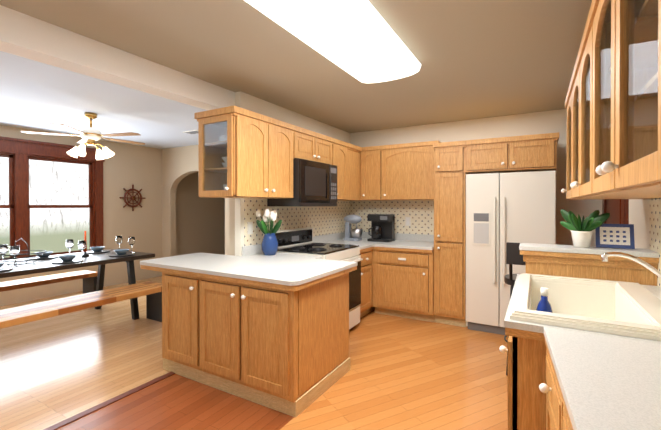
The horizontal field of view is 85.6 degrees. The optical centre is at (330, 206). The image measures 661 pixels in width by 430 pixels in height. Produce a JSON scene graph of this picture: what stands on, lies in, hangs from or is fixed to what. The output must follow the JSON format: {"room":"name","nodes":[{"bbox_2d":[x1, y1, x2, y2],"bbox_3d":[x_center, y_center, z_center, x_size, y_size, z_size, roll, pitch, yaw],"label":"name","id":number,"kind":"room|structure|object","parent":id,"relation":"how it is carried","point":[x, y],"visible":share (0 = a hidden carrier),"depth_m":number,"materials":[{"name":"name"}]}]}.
{"room":"kitchen","nodes":[
{"label":"kitchen","id":0,"kind":"room"},
{"bbox_2d":[0,125,224,305],"bbox_3d":[-4.135,0.123,5.430,0.100,2.440,7.600,0,0,30],"label":"wall","id":1,"kind":"structure","parent":0,"point":[200,224],"depth_m":6.45,"materials":[{"name":"beige paint"}]},
{"bbox_2d":[0,136,104,260],"bbox_3d":[-4.343,-0.025,5.001,0.170,1.820,2.260,0,0,30],"label":"dining room window","id":2,"kind":"structure","parent":1,"relation":"in","point":[19,153],"depth_m":5.16,"materials":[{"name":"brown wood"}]},
{"bbox_2d":[120,185,145,210],"bbox_3d":[-3.508,-0.151,6.349,0.055,0.480,0.480,0,0,30],"label":"wheel","id":3,"kind":"object","parent":1,"relation":"attached to","point":[133,197],"visible":0.96,"depth_m":6.34,"materials":[{"name":"brown wood"}]},
{"bbox_2d":[0,5,234,109],"bbox_3d":[-1.904,-0.988,1.864,0.170,0.190,3.670,0,0,30],"label":"header beam","id":4,"kind":"structure","parent":0,"point":[28,37],"depth_m":2.37,"materials":[{"name":"white paint"}]},
{"bbox_2d":[162,145,228,257],"bbox_3d":[-1.622,0.121,6.009,3.670,2.440,0.120,0,0,30],"label":"wall","id":5,"kind":"structure","parent":0,"point":[179,164],"depth_m":6.76,"materials":[{"name":"beige paint"}]},
{"bbox_2d":[0,276,507,429],"bbox_3d":[-1.140,1.380,3.644,7.080,0.060,7.700,0,0,30],"label":"floor","id":6,"kind":"structure","parent":0,"point":[402,373],"depth_m":2.74,"materials":[{"name":"brown wood"}]},
{"bbox_2d":[0,270,97,293],"bbox_3d":[-3.890,1.129,4.062,0.340,0.440,2.170,0,0,30],"label":"bench","id":7,"kind":"object","parent":6,"relation":"on","point":[89,278],"visible":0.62,"depth_m":4.55,"materials":[{"name":"brown wood"}]},
{"bbox_2d":[0,249,154,319],"bbox_3d":[-3.193,0.970,3.629,0.940,0.760,2.420,0,0,30],"label":"dining table","id":8,"kind":"object","parent":6,"relation":"on","point":[100,260],"visible":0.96,"depth_m":4.03,"materials":[{"name":"black wood"}]},
{"bbox_2d":[0,231,134,271],"bbox_3d":[-3.154,0.439,3.694,0.810,0.300,2.145,0,0,30],"label":"tableware","id":9,"kind":"object","parent":8,"relation":"on","point":[14,250],"visible":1,"depth_m":3.92,"materials":[{"name":"grey"}]},
{"bbox_2d":[0,281,161,328],"bbox_3d":[-2.574,1.132,3.300,0.420,0.440,2.170,0,0,30],"label":"bench","id":10,"kind":"object","parent":6,"relation":"on","point":[150,290],"visible":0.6,"depth_m":3.48,"materials":[{"name":"brown wood"}]},
{"bbox_2d":[43,372,174,429],"bbox_3d":[-2.036,1.355,1.591,0.055,0.006,3.050,0,0,30],"label":"threshold strip","id":11,"kind":"object","parent":6,"relation":"on","point":[98,407],"depth_m":2.44,"materials":[{"name":"brown wood"}]},
{"bbox_2d":[156,268,203,383],"bbox_3d":[-1.011,0.943,3.092,0.535,0.818,0.656,0,0,30],"label":"base cabinet","id":12,"kind":"object","parent":6,"relation":"on","point":[182,294],"depth_m":2.81,"materials":[{"name":"brown wood"}]},
{"bbox_2d":[204,276,343,417],"bbox_3d":[-0.489,0.945,2.790,0.951,0.818,0.656,0,0,30],"label":"base cabinet","id":13,"kind":"object","parent":6,"relation":"on","point":[254,323],"depth_m":2.47,"materials":[{"name":"brown wood"}]},
{"bbox_2d":[140,256,355,291],"bbox_3d":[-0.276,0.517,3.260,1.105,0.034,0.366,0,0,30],"label":"countertop","id":14,"kind":"structure","parent":13,"relation":"on","point":[275,259],"depth_m":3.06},
{"bbox_2d":[256,209,281,255],"bbox_3d":[-0.590,0.246,3.471,0.252,0.447,0.257,0,0,30],"label":"vase","id":15,"kind":"object","parent":14,"relation":"on","point":[269,244],"visible":1,"depth_m":3.42,"materials":[{"name":"blue ceramic"}]},
{"bbox_2d":[275,227,362,329],"bbox_3d":[-0.132,0.804,3.844,0.761,1.090,0.768,0,0,30],"label":"range","id":16,"kind":"object","parent":6,"relation":"on","point":[299,241],"visible":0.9,"depth_m":3.84,"materials":[{"name":"white metal"}]},
{"bbox_2d":[308,248,371,323],"bbox_3d":[0.124,0.938,4.392,0.672,0.818,0.424,0,0,30],"label":"base cabinet","id":17,"kind":"object","parent":6,"relation":"on","point":[366,264],"depth_m":4.19,"materials":[{"name":"brown wood"}]},
{"bbox_2d":[372,248,434,321],"bbox_3d":[0.989,0.938,4.515,0.750,0.818,0.753,0,0,30],"label":"base cabinet","id":18,"kind":"object","parent":6,"relation":"on","point":[402,282],"depth_m":4.24,"materials":[{"name":"brown wood"}]},
{"bbox_2d":[332,240,391,251],"bbox_3d":[0.303,0.511,4.694,0.670,0.034,1.120,0,0,30],"label":"countertop","id":19,"kind":"structure","parent":18,"relation":"on","point":[363,244],"depth_m":4.49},
{"bbox_2d":[344,215,362,240],"bbox_3d":[0.307,0.288,4.893,0.288,0.352,0.180,0,0,30],"label":"stand mixer","id":20,"kind":"object","parent":19,"relation":"on","point":[356,233],"visible":1,"depth_m":4.84,"materials":[{"name":"grey metal"}]},
{"bbox_2d":[367,214,394,241],"bbox_3d":[0.674,0.285,4.779,0.302,0.359,0.230,0,0,30],"label":"coffee maker","id":21,"kind":"object","parent":19,"relation":"on","point":[382,228],"visible":1,"depth_m":4.73,"materials":[{"name":"black plastic"}]},
{"bbox_2d":[376,240,433,251],"bbox_3d":[1.016,0.512,4.529,0.711,0.034,0.690,0,0,30],"label":"countertop","id":22,"kind":"structure","parent":18,"relation":"on","point":[404,244],"depth_m":4.27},
{"bbox_2d":[433,132,558,326],"bbox_3d":[1.857,0.314,4.049,1.214,2.070,0.685,0,0,30],"label":"pantry cabinet","id":23,"kind":"object","parent":6,"relation":"on","point":[455,162],"visible":0.98,"depth_m":3.95,"materials":[{"name":"brown wood"}]},
{"bbox_2d":[466,171,555,334],"bbox_3d":[1.990,0.499,3.958,0.836,1.700,0.695,0,0,30],"label":"fridge","id":24,"kind":"object","parent":6,"relation":"on","point":[502,209],"visible":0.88,"depth_m":3.74,"materials":[{"name":"white metal"}]},
{"bbox_2d":[504,242,525,375],"bbox_3d":[1.621,0.819,2.902,0.384,1.071,0.397,0,0,30],"label":"bar stool","id":25,"kind":"object","parent":6,"relation":"on","point":[514,256],"visible":0.21,"depth_m":2.80,"materials":[{"name":"black metal"}]},
{"bbox_2d":[531,336,546,429],"bbox_3d":[0.876,0.952,0.883,0.623,0.818,0.976,0,0,30],"label":"base cabinet","id":26,"kind":"object","parent":6,"relation":"on","point":[539,397],"depth_m":1.46,"materials":[{"name":"brown wood"}]},
{"bbox_2d":[504,276,660,429],"bbox_3d":[0.638,0.528,0.591,0.744,0.034,3.998,0,0,30],"label":"countertop","id":27,"kind":"structure","parent":26,"relation":"on","point":[594,382],"depth_m":1.06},
{"bbox_2d":[523,280,660,367],"bbox_3d":[1.250,0.578,1.801,0.444,0.203,0.874,0,0,30],"label":"sink","id":28,"kind":"object","parent":27,"relation":"in","point":[595,308],"depth_m":1.78,"materials":[{"name":"beige ceramic"}]},
{"bbox_2d":[536,287,552,312],"bbox_3d":[1.023,0.529,1.707,0.076,0.276,0.076,0,0,30],"label":"soap bottle","id":29,"kind":"object","parent":28,"relation":"in","point":[544,305],"visible":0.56,"depth_m":1.69,"materials":[{"name":"blue plastic"}]},
{"bbox_2d":[519,243,658,285],"bbox_3d":[1.692,0.815,2.407,0.738,1.080,0.240,0,0,30],"label":"ledge","id":30,"kind":"object","parent":6,"relation":"on","point":[561,260],"visible":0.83,"depth_m":2.31,"materials":[{"name":"brown wood"}]},
{"bbox_2d":[560,209,609,247],"bbox_3d":[1.714,0.148,2.417,0.267,0.253,0.250,0,0,30],"label":"plant pot","id":31,"kind":"object","parent":30,"relation":"on","point":[581,231],"visible":1,"depth_m":2.37,"materials":[{"name":"white ceramic"}]},
{"bbox_2d":[595,224,634,248],"bbox_3d":[1.869,0.195,2.350,0.200,0.159,0.048,0,0,30],"label":"picture frame","id":32,"kind":"object","parent":30,"relation":"on","point":[620,236],"visible":0.98,"depth_m":2.34,"materials":[{"name":"blue"}]},
{"bbox_2d":[229,91,349,255],"bbox_3d":[-0.345,0.127,4.403,0.150,2.440,2.280,0,0,30],"label":"wall","id":33,"kind":"structure","parent":0,"point":[243,100],"depth_m":3.57,"materials":[{"name":"white paint"}]},
{"bbox_2d":[226,114,297,198],"bbox_3d":[-0.657,-0.439,3.438,0.426,0.720,0.450,0,0,30],"label":"upper cabinet","id":34,"kind":"object","parent":33,"relation":"attached to","point":[244,153],"depth_m":3.11,"materials":[{"name":"brown wood"}]},
{"bbox_2d":[244,198,351,245],"bbox_3d":[-0.266,0.177,4.387,0.002,0.580,2.230,0,0,30],"label":"backsplash","id":35,"kind":"structure","parent":33,"relation":"attached to","point":[322,220],"depth_m":4.21,"materials":[{"name":"tile"}]},
{"bbox_2d":[247,222,252,233],"bbox_3d":[-0.783,0.211,3.485,0.009,0.120,0.070,0,0,30],"label":"electrical outlet plate","id":36,"kind":"object","parent":35,"relation":"attached to","point":[250,225],"depth_m":3.48,"materials":[{"name":"white plastic"}]},
{"bbox_2d":[298,127,317,161],"bbox_3d":[-0.402,-0.640,3.801,0.349,0.320,0.435,0,0,30],"label":"upper cabinet","id":37,"kind":"object","parent":33,"relation":"attached to","point":[307,139],"depth_m":3.74,"materials":[{"name":"brown wood"}]},
{"bbox_2d":[267,158,336,205],"bbox_3d":[-0.272,-0.238,3.921,0.452,0.475,0.756,0,0,30],"label":"microwave","id":38,"kind":"object","parent":37,"relation":"attached to","point":[314,183],"visible":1,"depth_m":3.68,"materials":[{"name":"black plastic"}]},
{"bbox_2d":[318,134,333,164],"bbox_3d":[-0.234,-0.642,4.091,0.349,0.320,0.435,0,0,30],"label":"upper cabinet","id":39,"kind":"object","parent":33,"relation":"attached to","point":[325,143],"depth_m":4.06,"materials":[{"name":"brown wood"}]},
{"bbox_2d":[334,138,345,200],"bbox_3d":[-0.030,-0.443,4.444,0.349,0.720,0.379,0,0,30],"label":"upper cabinet","id":40,"kind":"object","parent":33,"relation":"attached to","point":[339,146],"depth_m":4.38,"materials":[{"name":"brown wood"}]},
{"bbox_2d":[346,142,365,200],"bbox_3d":[0.260,-0.445,4.897,0.398,0.720,0.813,0,0,30],"label":"upper cabinet","id":41,"kind":"object","parent":33,"relation":"attached to","point":[355,155],"depth_m":4.77,"materials":[{"name":"brown wood"}]},
{"bbox_2d":[0,0,591,148],"bbox_3d":[-1.140,-1.130,3.634,7.080,0.080,7.700,0,0,30],"label":"ceiling","id":42,"kind":"structure","parent":0,"point":[477,59],"depth_m":2.79,"materials":[{"name":"beige paint"}]},
{"bbox_2d":[20,112,144,159],"bbox_3d":[-2.791,-0.830,4.250,1.255,0.525,1.210,0,0,30],"label":"ceiling fan","id":43,"kind":"object","parent":42,"relation":"hanging from","point":[90,135],"visible":1,"depth_m":4.14,"materials":[{"name":"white metal"}]},
{"bbox_2d":[183,130,197,133],"bbox_3d":[-1.997,-1.088,5.228,0.300,0.015,0.160,0,0,30],"label":"ceiling vent","id":44,"kind":"object","parent":42,"relation":"in","point":[193,132],"visible":0.71,"depth_m":5.22,"materials":[{"name":"white metal"}]},
{"bbox_2d":[244,0,420,82],"bbox_3d":[0.089,-1.031,2.154,0.510,0.104,1.470,0,0,30],"label":"ceiling light fixture","id":45,"kind":"object","parent":42,"relation":"attached to","point":[360,41],"visible":1,"depth_m":2.06,"materials":[{"name":"white plastic"}]},
{"bbox_2d":[350,109,601,245],"bbox_3d":[1.619,0.126,4.642,3.310,2.440,0.100,0,0,30],"label":"wall","id":46,"kind":"structure","parent":0,"point":[551,121],"depth_m":4.26,"materials":[{"name":"white paint"}]},
{"bbox_2d":[366,146,385,200],"bbox_3d":[0.653,-0.445,4.938,0.379,0.720,0.348,0,0,30],"label":"upper cabinet","id":47,"kind":"object","parent":46,"relation":"attached to","point":[375,155],"depth_m":4.77,"materials":[{"name":"brown wood"}]},
{"bbox_2d":[352,200,433,234],"bbox_3d":[0.910,0.175,4.994,1.370,0.580,0.002,0,0,30],"label":"backsplash","id":48,"kind":"structure","parent":46,"relation":"attached to","point":[421,212],"depth_m":4.94,"materials":[{"name":"tile"}]},
{"bbox_2d":[405,217,410,225],"bbox_3d":[1.063,0.205,4.900,0.070,0.120,0.009,0,0,30],"label":"electrical outlet plate","id":49,"kind":"object","parent":48,"relation":"attached to","point":[407,219],"depth_m":4.90,"materials":[{"name":"white plastic"}]},
{"bbox_2d":[386,140,440,199],"bbox_3d":[1.058,-0.444,4.703,0.815,0.720,0.348,0,0,30],"label":"upper cabinet","id":50,"kind":"object","parent":46,"relation":"attached to","point":[409,166],"depth_m":4.54,"materials":[{"name":"brown wood"}]},
{"bbox_2d":[629,199,657,285],"bbox_3d":[1.492,0.140,1.220,0.100,2.440,5.950,0,0,30],"label":"wall","id":51,"kind":"structure","parent":0,"point":[639,214],"depth_m":2.52,"materials":[{"name":"white paint"}]},
{"bbox_2d":[565,88,568,198],"bbox_3d":[1.834,-0.423,2.349,0.438,0.745,0.551,0,0,30],"label":"upper cabinet","id":52,"kind":"object","parent":51,"relation":"attached to","point":[567,97],"depth_m":2.64,"materials":[{"name":"brown wood"}]},
{"bbox_2d":[569,29,584,199],"bbox_3d":[1.486,-0.420,1.747,0.438,0.745,1.100,0,0,30],"label":"upper cabinet","id":53,"kind":"object","parent":51,"relation":"attached to","point":[577,83],"depth_m":1.95,"materials":[{"name":"brown wood"}]},
{"bbox_2d":[602,199,628,223],"bbox_3d":[2.613,0.291,3.333,0.078,2.120,1.090,0,0,30],"label":"door frame","id":54,"kind":"structure","parent":51,"relation":"attached to","point":[617,210],"depth_m":3.17,"materials":[{"name":"brown wood"}]},
{"bbox_2d":[585,0,660,199],"bbox_3d":[1.000,-0.417,0.907,0.438,0.745,1.100,0,0,30],"label":"upper cabinet","id":55,"kind":"object","parent":51,"relation":"attached to","point":[613,102],"depth_m":1.15,"materials":[{"name":"brown wood"}]},
{"bbox_2d":[645,0,660,191],"bbox_3d":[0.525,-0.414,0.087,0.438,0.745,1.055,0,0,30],"label":"upper cabinet","id":56,"kind":"object","parent":51,"relation":"attached to","point":[652,7],"depth_m":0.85,"materials":[{"name":"brown wood"}]},
{"bbox_2d":[650,198,660,286],"bbox_3d":[1.010,0.193,0.488,0.002,0.580,4.200,0,0,30],"label":"backsplash","id":57,"kind":"structure","parent":51,"relation":"attached to","point":[655,204],"depth_m":2.17,"materials":[{"name":"tile"}]},
{"label":"outside","id":58,"kind":"structure","parent":0,"visible":0},
{"bbox_2d":[0,157,88,257],"bbox_3d":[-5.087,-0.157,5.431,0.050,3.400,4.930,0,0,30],"label":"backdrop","id":59,"kind":"structure","parent":58,"point":[39,165],"depth_m":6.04,"materials":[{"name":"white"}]}
]}

